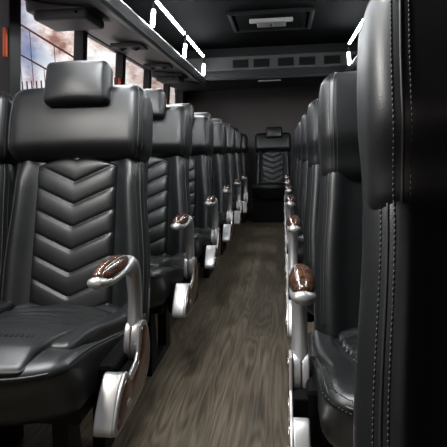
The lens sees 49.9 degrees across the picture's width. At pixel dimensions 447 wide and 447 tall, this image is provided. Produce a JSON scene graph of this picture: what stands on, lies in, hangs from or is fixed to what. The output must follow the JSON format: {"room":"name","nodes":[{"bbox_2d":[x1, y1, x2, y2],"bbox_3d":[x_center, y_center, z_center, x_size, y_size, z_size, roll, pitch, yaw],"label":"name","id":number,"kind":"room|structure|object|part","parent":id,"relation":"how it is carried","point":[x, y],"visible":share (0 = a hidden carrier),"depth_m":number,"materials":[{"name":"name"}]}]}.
{"room":"vehicle interior","nodes":[
{"label":"vehicle interior","id":0,"kind":"room"},
{"bbox_2d":[20,40,187,163],"bbox_3d":[-1.123,-0.502,2.534,0.184,2.050,9.250,0,9,7],"label":"wall","id":1,"kind":"structure","parent":0,"point":[185,92],"depth_m":6.79,"materials":[{"name":"black plastic"}]},
{"bbox_2d":[3,27,7,56],"bbox_3d":[-1.160,-0.770,2.121,0.112,0.785,0.728,0,9,7],"label":"window","id":2,"kind":"structure","parent":1,"relation":"in","point":[5,30],"depth_m":2.42,"materials":[{"name":"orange glass"}]},
{"bbox_2d":[0,0,20,97],"bbox_3d":[-1.121,-0.830,2.509,0.152,0.825,0.110,0,9,7],"label":"trim","id":3,"kind":"structure","parent":1,"relation":"attached to","point":[10,10],"depth_m":2.46,"materials":[{"name":"black"}]},
{"bbox_2d":[73,30,87,60],"bbox_3d":[-1.013,-0.963,3.380,0.152,0.825,0.072,0,9,7],"label":"trim","id":4,"kind":"structure","parent":1,"relation":"attached to","point":[80,37],"depth_m":3.31,"materials":[{"name":"black plastic"}]},
{"bbox_2d":[88,33,122,84],"bbox_3d":[-0.953,-1.026,3.790,0.112,0.785,0.778,0,9,7],"label":"window","id":5,"kind":"structure","parent":1,"relation":"in","point":[90,36],"depth_m":3.75,"materials":[{"name":"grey glass"}]},
{"bbox_3d":[-0.953,-1.026,3.790,0.112,0.785,0.778,0,9,7],"label":"frame","id":6,"kind":"part","parent":5,"relation":"part of","materials":[{"name":"black"}]},
{"bbox_2d":[34,0,205,86],"bbox_3d":[-0.868,-1.116,2.100,0.546,0.198,6.645,0,9,7],"label":"luggage rack","id":7,"kind":"object","parent":1,"relation":"attached to","point":[125,25],"visible":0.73,"depth_m":3.24,"materials":[{"name":"grey plastic"}]},
{"bbox_2d":[25,0,110,31],"bbox_3d":[-0.869,-1.179,2.707,0.385,0.126,0.306,0,9,7],"label":"housing","id":8,"kind":"object","parent":7,"relation":"attached to","point":[59,18],"visible":1,"depth_m":2.59,"materials":[{"name":"grey plastic"}]},
{"bbox_2d":[33,8,103,31],"bbox_3d":[-0.863,-1.142,2.699,0.310,0.054,0.270,0,9,7],"label":"tray","id":9,"kind":"object","parent":8,"relation":"on","point":[56,19],"depth_m":2.60,"materials":[{"name":"grey plastic"}]},
{"bbox_2d":[110,42,147,51],"bbox_3d":[-0.687,-1.283,3.507,0.240,0.046,0.170,0,9,7],"label":"panel","id":10,"kind":"object","parent":7,"relation":"attached to","point":[125,46],"visible":1,"depth_m":3.45,"materials":[{"name":"grey plastic"}]},
{"bbox_2d":[143,63,172,69],"bbox_3d":[-0.586,-1.408,4.321,0.240,0.046,0.170,0,9,7],"label":"panel","id":11,"kind":"object","parent":7,"relation":"attached to","point":[152,66],"visible":1,"depth_m":4.26,"materials":[{"name":"grey plastic"}]},
{"bbox_2d":[151,70,186,83],"bbox_3d":[-0.552,-1.503,4.921,0.320,0.108,0.286,0,9,7],"label":"housing","id":12,"kind":"object","parent":7,"relation":"attached to","point":[162,77],"visible":1,"depth_m":4.81,"materials":[{"name":"grey plastic"}]},
{"bbox_2d":[156,76,183,83],"bbox_3d":[-0.545,-1.470,4.913,0.245,0.044,0.250,0,9,7],"label":"tray","id":13,"kind":"object","parent":12,"relation":"on","point":[162,79],"depth_m":4.81,"materials":[{"name":"grey plastic"}]},
{"bbox_2d":[151,0,204,74],"bbox_3d":[-0.468,-1.403,3.165,0.028,0.213,4.262,0,9,7],"label":"rail","id":14,"kind":"object","parent":7,"relation":"attached to","point":[154,2],"visible":1,"depth_m":3.93,"materials":[{"name":"white metal"}]},
{"bbox_2d":[115,54,125,84],"bbox_3d":[-0.911,-1.089,4.202,0.152,0.825,0.072,0,9,7],"label":"trim","id":15,"kind":"structure","parent":1,"relation":"attached to","point":[120,65],"depth_m":4.13,"materials":[{"name":"black plastic"}]},
{"bbox_2d":[126,56,149,70],"bbox_3d":[-0.851,-1.152,4.612,0.112,0.785,0.778,0,9,7],"label":"window","id":16,"kind":"structure","parent":1,"relation":"in","point":[127,58],"depth_m":4.53,"materials":[{"name":"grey glass"}]},
{"bbox_2d":[143,70,151,88],"bbox_3d":[-0.809,-1.215,5.025,0.152,0.825,0.072,0,9,7],"label":"trim","id":17,"kind":"structure","parent":1,"relation":"attached to","point":[147,75],"depth_m":4.95,"materials":[{"name":"black plastic"}]},
{"bbox_2d":[163,84,169,103],"bbox_3d":[-0.707,-1.341,5.847,0.152,0.825,0.072,0,9,7],"label":"trim","id":18,"kind":"structure","parent":1,"relation":"attached to","point":[166,89],"depth_m":5.77,"materials":[{"name":"black plastic"}]},
{"bbox_2d":[178,90,183,103],"bbox_3d":[-0.605,-1.467,6.669,0.152,0.825,0.072,0,9,7],"label":"trim","id":19,"kind":"structure","parent":1,"relation":"attached to","point":[180,93],"depth_m":6.59,"materials":[{"name":"black plastic"}]},
{"bbox_2d":[14,211,314,446],"bbox_3d":[0.157,0.536,2.534,2.800,0.060,9.450,0,9,7],"label":"floor","id":20,"kind":"structure","parent":0,"point":[221,380],"depth_m":1.97,"materials":[{"name":"brown wood"}]},
{"bbox_2d":[0,91,19,301],"bbox_3d":[-1.010,0.096,1.449,0.489,1.186,0.930,0,9,7],"label":"seat","id":21,"kind":"object","parent":20,"relation":"on","point":[9,166],"visible":0.52,"depth_m":1.67,"materials":[{"name":"black leather"}]},
{"bbox_3d":[-0.980,0.053,1.695,0.481,0.569,0.255,0,9,7],"label":"backrest","id":22,"kind":"part","parent":21,"relation":"part of","materials":[{"name":"black leather"}]},
{"bbox_2d":[0,60,152,446],"bbox_3d":[-0.480,0.096,1.363,0.589,1.186,0.933,0,9,7],"label":"seat","id":23,"kind":"object","parent":20,"relation":"on","point":[75,340],"visible":1,"depth_m":1.55,"materials":[{"name":"black leather"}]},
{"bbox_3d":[-0.675,0.562,1.362,0.040,0.275,0.340,0,9,7],"label":"leg","id":24,"kind":"part","parent":23,"relation":"part of","materials":[{"name":"black metal"}]},
{"bbox_3d":[-0.530,0.391,1.313,0.470,0.070,0.430,0,9,7],"label":"seat frame","id":25,"kind":"part","parent":23,"relation":"part of","materials":[{"name":"black metal"}]},
{"bbox_2d":[0,313,145,425],"bbox_3d":[-0.532,0.319,1.267,0.498,0.176,0.660,0,9,7],"label":"seat cushion","id":26,"kind":"object","parent":23,"relation":"on","point":[56,374],"depth_m":1.04,"materials":[{"name":"black leather"}]},
{"bbox_3d":[-0.496,0.039,1.595,0.280,0.515,0.200,0,9,7],"label":"chevron panel","id":27,"kind":"part","parent":23,"relation":"part of","materials":[{"name":"black leather"}]},
{"bbox_3d":[-0.491,0.054,1.615,0.501,0.569,0.255,0,9,7],"label":"backrest","id":28,"kind":"part","parent":23,"relation":"part of","materials":[{"name":"black leather"}]},
{"bbox_2d":[44,60,112,107],"bbox_3d":[-0.481,-0.460,1.594,0.221,0.154,0.114,0,9,7],"label":"headrest pillow","id":29,"kind":"object","parent":23,"relation":"on","point":[81,83],"depth_m":1.55,"materials":[{"name":"black leather"}]},
{"bbox_3d":[-0.377,0.560,1.325,0.040,0.275,0.340,0,9,7],"label":"leg","id":30,"kind":"part","parent":23,"relation":"part of","materials":[{"name":"black metal"}]},
{"bbox_3d":[-0.244,0.193,1.124,0.050,0.207,0.278,0,9,7],"label":"armrest","id":31,"kind":"part","parent":23,"relation":"part of","materials":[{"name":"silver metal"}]},
{"bbox_2d":[143,89,197,376],"bbox_3d":[-0.389,-0.016,2.097,0.589,1.186,0.933,0,9,7],"label":"seat","id":32,"kind":"object","parent":20,"relation":"on","point":[173,262],"visible":0.48,"depth_m":2.28,"materials":[{"name":"black leather"}]},
{"bbox_2d":[143,89,165,119],"bbox_3d":[-0.390,-0.572,2.328,0.221,0.154,0.114,0,9,7],"label":"headrest pillow","id":33,"kind":"object","parent":32,"relation":"on","point":[157,97],"depth_m":2.29,"materials":[{"name":"black leather"}]},
{"bbox_3d":[-0.439,0.279,2.047,0.470,0.070,0.430,0,9,7],"label":"seat frame","id":34,"kind":"part","parent":32,"relation":"part of","materials":[{"name":"black metal"}]},
{"bbox_3d":[-0.286,0.448,2.059,0.040,0.275,0.340,0,9,7],"label":"leg","id":35,"kind":"part","parent":32,"relation":"part of","materials":[{"name":"black metal"}]},
{"bbox_3d":[-0.406,-0.073,2.329,0.280,0.515,0.200,0,9,7],"label":"chevron panel","id":36,"kind":"part","parent":32,"relation":"part of","materials":[{"name":"black leather"}]},
{"bbox_2d":[149,266,183,307],"bbox_3d":[-0.441,0.207,2.001,0.498,0.176,0.660,0,9,7],"label":"seat cushion","id":37,"kind":"object","parent":32,"relation":"on","point":[162,278],"depth_m":1.79,"materials":[{"name":"black leather"}]},
{"bbox_3d":[-0.400,-0.059,2.349,0.501,0.569,0.255,0,9,7],"label":"backrest","id":38,"kind":"part","parent":32,"relation":"part of","materials":[{"name":"black leather"}]},
{"bbox_3d":[-0.153,0.081,1.858,0.050,0.207,0.278,0,9,7],"label":"armrest","id":39,"kind":"part","parent":32,"relation":"part of","materials":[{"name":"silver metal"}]},
{"bbox_2d":[166,103,220,309],"bbox_3d":[-0.298,-0.128,2.831,0.589,1.186,0.933,0,9,7],"label":"seat","id":40,"kind":"object","parent":20,"relation":"on","point":[204,206],"visible":0.35,"depth_m":3.02,"materials":[{"name":"black leather"}]},
{"bbox_2d":[166,103,193,125],"bbox_3d":[-0.299,-0.685,3.062,0.221,0.154,0.114,0,9,7],"label":"headrest pillow","id":41,"kind":"object","parent":40,"relation":"on","point":[190,107],"depth_m":3.03,"materials":[{"name":"black leather"}]},
{"bbox_3d":[-0.315,-0.185,3.063,0.280,0.515,0.200,0,9,7],"label":"chevron panel","id":42,"kind":"part","parent":40,"relation":"part of","materials":[{"name":"black leather"}]},
{"bbox_2d":[194,233,210,258],"bbox_3d":[-0.350,0.095,2.735,0.498,0.176,0.660,0,9,7],"label":"seat cushion","id":43,"kind":"object","parent":40,"relation":"on","point":[200,239],"depth_m":2.58,"materials":[{"name":"black leather"}]},
{"bbox_3d":[-0.309,-0.171,3.082,0.501,0.569,0.255,0,9,7],"label":"backrest","id":44,"kind":"part","parent":40,"relation":"part of","materials":[{"name":"black leather"}]},
{"bbox_3d":[-0.062,-0.032,2.592,0.050,0.207,0.278,0,9,7],"label":"armrest","id":45,"kind":"part","parent":40,"relation":"part of","materials":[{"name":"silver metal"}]},
{"bbox_2d":[194,113,233,277],"bbox_3d":[-0.207,-0.241,3.565,0.589,1.186,0.933,0,9,7],"label":"seat","id":46,"kind":"object","parent":20,"relation":"on","point":[222,192],"visible":0.27,"depth_m":3.75,"materials":[{"name":"black leather"}]},
{"bbox_2d":[194,113,210,118],"bbox_3d":[-0.208,-0.797,3.796,0.221,0.154,0.114,0,9,7],"label":"headrest pillow","id":47,"kind":"object","parent":46,"relation":"on","point":[195,114],"depth_m":3.76,"materials":[{"name":"black leather"}]},
{"bbox_3d":[-0.104,0.223,3.527,0.040,0.275,0.340,0,9,7],"label":"leg","id":48,"kind":"part","parent":46,"relation":"part of","materials":[{"name":"black metal"}]},
{"bbox_3d":[-0.224,-0.298,3.797,0.280,0.515,0.200,0,9,7],"label":"chevron panel","id":49,"kind":"part","parent":46,"relation":"part of","materials":[{"name":"black leather"}]},
{"bbox_3d":[-0.218,-0.283,3.816,0.501,0.569,0.255,0,9,7],"label":"backrest","id":50,"kind":"part","parent":46,"relation":"part of","materials":[{"name":"black leather"}]},
{"bbox_2d":[218,216,225,227],"bbox_3d":[-0.259,-0.018,3.468,0.498,0.176,0.660,0,9,7],"label":"seat cushion","id":51,"kind":"object","parent":46,"relation":"on","point":[221,219],"depth_m":3.35,"materials":[{"name":"black leather"}]},
{"bbox_3d":[0.029,-0.144,3.326,0.050,0.207,0.278,0,9,7],"label":"armrest","id":52,"kind":"part","parent":46,"relation":"part of","materials":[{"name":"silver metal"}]},
{"bbox_2d":[211,119,242,254],"bbox_3d":[-0.116,-0.353,4.299,0.589,1.186,0.933,0,9,7],"label":"seat","id":53,"kind":"object","parent":20,"relation":"on","point":[237,208],"visible":0.14,"depth_m":4.49,"materials":[{"name":"black leather"}]},
{"bbox_2d":[211,119,222,122],"bbox_3d":[-0.117,-0.909,4.529,0.221,0.154,0.114,0,9,7],"label":"headrest pillow","id":54,"kind":"object","parent":53,"relation":"on","point":[213,120],"depth_m":4.49,"materials":[{"name":"black leather"}]},
{"bbox_3d":[-0.013,0.111,4.261,0.040,0.275,0.340,0,9,7],"label":"leg","id":55,"kind":"part","parent":53,"relation":"part of","materials":[{"name":"black metal"}]},
{"bbox_3d":[-0.127,-0.396,4.550,0.501,0.569,0.255,0,9,7],"label":"backrest","id":56,"kind":"part","parent":53,"relation":"part of","materials":[{"name":"black leather"}]},
{"bbox_3d":[0.120,-0.257,4.060,0.050,0.207,0.278,0,9,7],"label":"armrest","id":57,"kind":"part","parent":53,"relation":"part of","materials":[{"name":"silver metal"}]},
{"bbox_2d":[223,123,248,236],"bbox_3d":[-0.025,-0.466,5.033,0.589,1.186,0.933,0,9,7],"label":"seat","id":58,"kind":"object","parent":20,"relation":"on","point":[237,155],"visible":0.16,"depth_m":5.22,"materials":[{"name":"black leather"}]},
{"bbox_3d":[-0.036,-0.508,5.284,0.501,0.569,0.255,0,9,7],"label":"backrest","id":59,"kind":"part","parent":58,"relation":"part of","materials":[{"name":"black leather"}]},
{"bbox_3d":[0.211,-0.369,4.794,0.050,0.207,0.278,0,9,7],"label":"armrest","id":60,"kind":"part","parent":58,"relation":"part of","materials":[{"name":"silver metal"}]},
{"bbox_2d":[233,128,247,222],"bbox_3d":[0.052,-0.639,6.179,0.489,1.186,0.930,0,9,7],"label":"seat","id":61,"kind":"object","parent":20,"relation":"on","point":[244,136],"visible":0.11,"depth_m":6.37,"materials":[{"name":"black leather"}]},
{"bbox_3d":[0.082,-0.682,6.425,0.481,0.569,0.255,0,9,7],"label":"backrest","id":62,"kind":"part","parent":61,"relation":"part of","materials":[{"name":"black leather"}]},
{"bbox_2d":[252,127,291,222],"bbox_3d":[0.625,-0.642,6.107,0.489,1.186,0.930,0,9,7],"label":"seat","id":63,"kind":"object","parent":20,"relation":"on","point":[272,147],"visible":0.84,"depth_m":6.29,"materials":[{"name":"black leather"}]},
{"bbox_3d":[0.619,-0.347,6.052,0.470,0.070,0.430,0,9,7],"label":"seat frame","id":64,"kind":"part","parent":63,"relation":"part of","materials":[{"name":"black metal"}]},
{"bbox_2d":[252,185,291,198],"bbox_3d":[0.614,-0.419,6.006,0.489,0.176,0.660,0,9,7],"label":"seat cushion","id":65,"kind":"object","parent":63,"relation":"on","point":[258,191],"depth_m":5.73,"materials":[{"name":"black leather"}]},
{"bbox_3d":[0.653,-0.699,6.334,0.280,0.515,0.200,0,9,7],"label":"chevron panel","id":66,"kind":"part","parent":63,"relation":"part of","materials":[{"name":"black leather"}]},
{"bbox_3d":[0.656,-0.685,6.354,0.481,0.569,0.255,0,9,7],"label":"backrest","id":67,"kind":"part","parent":63,"relation":"part of","materials":[{"name":"black leather"}]},
{"bbox_2d":[266,127,282,137],"bbox_3d":[0.668,-1.198,6.332,0.221,0.154,0.114,0,9,7],"label":"headrest pillow","id":68,"kind":"object","parent":63,"relation":"on","point":[271,132],"depth_m":6.29,"materials":[{"name":"black leather"}]},
{"bbox_2d":[284,130,294,204],"bbox_3d":[0.914,-0.469,4.913,0.592,1.186,0.936,0,9,7],"label":"seat","id":69,"kind":"object","parent":20,"relation":"on","point":[285,175],"visible":0.04,"depth_m":5.16,"materials":[{"name":"black leather"}]},
{"bbox_3d":[0.987,-0.512,5.157,0.507,0.569,0.255,0,9,7],"label":"backrest","id":70,"kind":"part","parent":69,"relation":"part of","materials":[{"name":"black leather"}]},
{"bbox_2d":[284,126,297,227],"bbox_3d":[0.821,-0.353,4.157,0.592,1.186,0.936,0,9,7],"label":"seat","id":71,"kind":"object","parent":20,"relation":"on","point":[287,181],"visible":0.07,"depth_m":4.40,"materials":[{"name":"black leather"}]},
{"bbox_3d":[0.893,-0.397,4.401,0.507,0.569,0.255,0,9,7],"label":"backrest","id":72,"kind":"part","parent":71,"relation":"part of","materials":[{"name":"black leather"}]},
{"bbox_2d":[284,121,301,241],"bbox_3d":[0.727,-0.237,3.402,0.592,1.186,0.936,0,9,7],"label":"seat","id":73,"kind":"object","parent":20,"relation":"on","point":[288,188],"visible":0.07,"depth_m":3.65,"materials":[{"name":"black leather"}]},
{"bbox_3d":[0.438,-0.125,3.231,0.050,0.235,0.274,0,9,7],"label":"armrest","id":74,"kind":"part","parent":73,"relation":"part of","materials":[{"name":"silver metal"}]},
{"bbox_3d":[0.800,-0.281,3.646,0.507,0.569,0.255,0,9,7],"label":"backrest","id":75,"kind":"part","parent":73,"relation":"part of","materials":[{"name":"black leather"}]},
{"bbox_2d":[285,113,307,276],"bbox_3d":[0.634,-0.123,2.656,0.592,1.186,0.936,0,9,7],"label":"seat","id":76,"kind":"object","parent":20,"relation":"on","point":[290,200],"visible":0.09,"depth_m":2.88,"materials":[{"name":"black leather"}]},
{"bbox_3d":[0.346,-0.011,2.485,0.050,0.235,0.274,0,9,7],"label":"armrest","id":77,"kind":"part","parent":76,"relation":"part of","materials":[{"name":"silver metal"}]},
{"bbox_2d":[297,235,303,263],"bbox_3d":[0.653,0.099,2.554,0.524,0.176,0.660,0,9,7],"label":"seat cushion","id":78,"kind":"object","parent":76,"relation":"on","point":[300,252],"depth_m":2.37,"materials":[{"name":"black leather"}]},
{"bbox_3d":[0.707,-0.167,2.900,0.507,0.569,0.255,0,9,7],"label":"backrest","id":79,"kind":"part","parent":76,"relation":"part of","materials":[{"name":"black leather"}]},
{"bbox_2d":[285,98,319,337],"bbox_3d":[0.542,-0.009,1.910,0.592,1.186,0.936,0,9,7],"label":"seat","id":80,"kind":"object","parent":20,"relation":"on","point":[293,222],"visible":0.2,"depth_m":2.13,"materials":[{"name":"black leather"}]},
{"bbox_3d":[0.253,0.103,1.740,0.050,0.235,0.274,0,9,7],"label":"armrest","id":81,"kind":"part","parent":80,"relation":"part of","materials":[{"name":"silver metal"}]},
{"bbox_2d":[307,272,313,314],"bbox_3d":[0.561,0.213,1.808,0.524,0.176,0.660,0,9,7],"label":"seat cushion","id":82,"kind":"object","parent":80,"relation":"on","point":[310,308],"depth_m":1.65,"materials":[{"name":"black leather"}]},
{"bbox_3d":[0.615,-0.053,2.154,0.507,0.569,0.255,0,9,7],"label":"backrest","id":83,"kind":"part","parent":80,"relation":"part of","materials":[{"name":"black leather"}]},
{"bbox_2d":[288,71,362,446],"bbox_3d":[0.450,0.105,1.165,0.592,1.186,0.936,0,9,7],"label":"seat","id":84,"kind":"object","parent":20,"relation":"on","point":[321,384],"visible":0.4,"depth_m":1.37,"materials":[{"name":"black leather"}]},
{"bbox_3d":[0.161,0.217,0.994,0.050,0.235,0.274,0,9,7],"label":"armrest","id":85,"kind":"part","parent":84,"relation":"part of","materials":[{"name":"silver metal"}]},
{"bbox_2d":[308,332,355,446],"bbox_3d":[0.468,0.328,1.062,0.524,0.176,0.660,0,9,7],"label":"seat cushion","id":86,"kind":"object","parent":84,"relation":"on","point":[332,358],"depth_m":0.93,"materials":[{"name":"black leather"}]},
{"bbox_3d":[0.522,0.062,1.409,0.507,0.569,0.255,0,9,7],"label":"backrest","id":87,"kind":"part","parent":84,"relation":"part of","materials":[{"name":"black leather"}]},
{"bbox_3d":[0.526,0.047,1.388,0.236,0.515,0.200,0,9,7],"label":"chevron panel","id":88,"kind":"part","parent":84,"relation":"part of","materials":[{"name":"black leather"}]},
{"bbox_2d":[353,0,446,446],"bbox_3d":[0.350,0.228,0.360,0.592,1.186,0.936,0,9,7],"label":"seat","id":89,"kind":"object","parent":20,"relation":"on","point":[400,390],"visible":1,"depth_m":0.60,"materials":[{"name":"black leather"}]},
{"bbox_3d":[0.423,0.185,0.604,0.507,0.569,0.255,0,9,7],"label":"backrest","id":90,"kind":"part","parent":89,"relation":"part of","materials":[{"name":"black leather"}]},
{"bbox_2d":[122,0,369,50],"bbox_3d":[0.109,-1.550,2.221,2.800,0.060,9.450,0,9,7],"label":"ceiling","id":91,"kind":"structure","parent":0,"point":[206,23],"depth_m":4.42,"materials":[{"name":"black plastic"}]},
{"bbox_2d":[166,42,357,90],"bbox_3d":[0.557,-1.869,5.826,2.400,0.396,1.070,0,9,7],"label":"air conditioner","id":92,"kind":"object","parent":91,"relation":"attached to","point":[310,64],"visible":0.84,"depth_m":5.39,"materials":[{"name":"black plastic"}]},
{"bbox_2d":[233,59,247,67],"bbox_3d":[0.194,-1.802,5.419,0.176,0.087,0.038,0,9,7],"label":"vent","id":93,"kind":"object","parent":92,"relation":"attached to","point":[237,63],"depth_m":5.40,"materials":[{"name":"black plastic"}]},
{"bbox_2d":[254,58,268,66],"bbox_3d":[0.427,-1.802,5.390,0.176,0.087,0.038,0,9,7],"label":"vent","id":94,"kind":"object","parent":92,"relation":"attached to","point":[258,62],"depth_m":5.37,"materials":[{"name":"black plastic"}]},
{"bbox_3d":[0.521,-1.621,5.446,0.260,0.020,0.060,0,9,7],"label":"pull handle","id":95,"kind":"part","parent":92,"relation":"part of","materials":[{"name":"grey metal"}]},
{"bbox_2d":[278,57,293,65],"bbox_3d":[0.695,-1.804,5.356,0.176,0.087,0.038,0,9,7],"label":"vent","id":96,"kind":"object","parent":92,"relation":"attached to","point":[282,61],"depth_m":5.34,"materials":[{"name":"black plastic"}]},
{"bbox_2d":[299,56,314,64],"bbox_3d":[0.928,-1.804,5.327,0.176,0.087,0.038,0,9,7],"label":"vent","id":97,"kind":"object","parent":92,"relation":"attached to","point":[303,60],"depth_m":5.31,"materials":[{"name":"black plastic"}]},
{"bbox_2d":[324,55,339,63],"bbox_3d":[1.196,-1.806,5.294,0.176,0.087,0.038,0,9,7],"label":"vent","id":98,"kind":"object","parent":92,"relation":"attached to","point":[328,59],"depth_m":5.28,"materials":[{"name":"black plastic"}]},
{"bbox_2d":[350,54,357,61],"bbox_3d":[1.454,-1.807,5.262,0.176,0.087,0.038,0,9,7],"label":"vent","id":99,"kind":"object","parent":92,"relation":"attached to","point":[352,56],"depth_m":5.24,"materials":[{"name":"black"}]},
{"bbox_2d":[227,7,314,32],"bbox_3d":[0.432,-1.809,4.338,0.736,0.072,0.640,0,9,7],"label":"roof hatch","id":100,"kind":"object","parent":91,"relation":"attached to","point":[285,18],"visible":1,"depth_m":4.21,"materials":[{"name":"black plastic"}]},
{"bbox_3d":[0.432,-1.833,4.334,0.620,0.022,0.520,0,9,7],"label":"hatch panel","id":101,"kind":"part","parent":100,"relation":"part of","materials":[{"name":"black plastic"}]},
{"bbox_3d":[0.418,-1.787,4.220,0.380,0.036,0.030,0,9,7],"label":"handle","id":102,"kind":"part","parent":100,"relation":"part of","materials":[{"name":"grey metal"}]},
{"bbox_3d":[0.431,-1.808,4.327,0.260,0.030,0.180,0,9,7],"label":"handle plate","id":103,"kind":"part","parent":100,"relation":"part of","materials":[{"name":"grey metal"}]},
{"bbox_2d":[175,86,320,210],"bbox_3d":[0.700,-1.208,6.955,2.800,2.050,0.080,0,9,7],"label":"wall","id":104,"kind":"structure","parent":0,"point":[250,111],"depth_m":6.89,"materials":[{"name":"grey carpet"}]},
{"bbox_3d":[1.389,-0.512,2.221,0.184,2.050,9.250,0,9,7],"label":"wall","id":105,"kind":"structure","parent":0,"visible":0},
{"bbox_2d":[344,55,357,71],"bbox_3d":[1.091,-1.124,1.856,0.425,0.198,6.645,0,9,7],"label":"luggage rack","id":106,"kind":"object","parent":105,"relation":"attached to","point":[353,66],"visible":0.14,"depth_m":4.47,"materials":[{"name":"grey plastic"}]},
{"bbox_2d":[347,20,362,63],"bbox_3d":[1.004,-1.388,2.842,0.028,0.213,3.982,0,9,7],"label":"rail","id":107,"kind":"object","parent":106,"relation":"attached to","point":[359,26],"visible":0.44,"depth_m":4.71,"materials":[{"name":"white metal"}]},
{"label":"outside","id":108,"kind":"structure","parent":0,"visible":0},
{"bbox_2d":[21,24,114,89],"bbox_3d":[-128.461,-111.036,304.688,130.600,96.518,8.000,0,9,7],"label":"suspension bridge","id":109,"kind":"structure","parent":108,"point":[23,26],"depth_m":302.66,"materials":[{"name":"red metal"}]},
{"bbox_3d":[-125.915,-87.233,304.144,125.600,5.500,0.400,0,9,7],"label":"railing","id":110,"kind":"part","parent":109,"relation":"part of","materials":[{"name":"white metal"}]}
]}

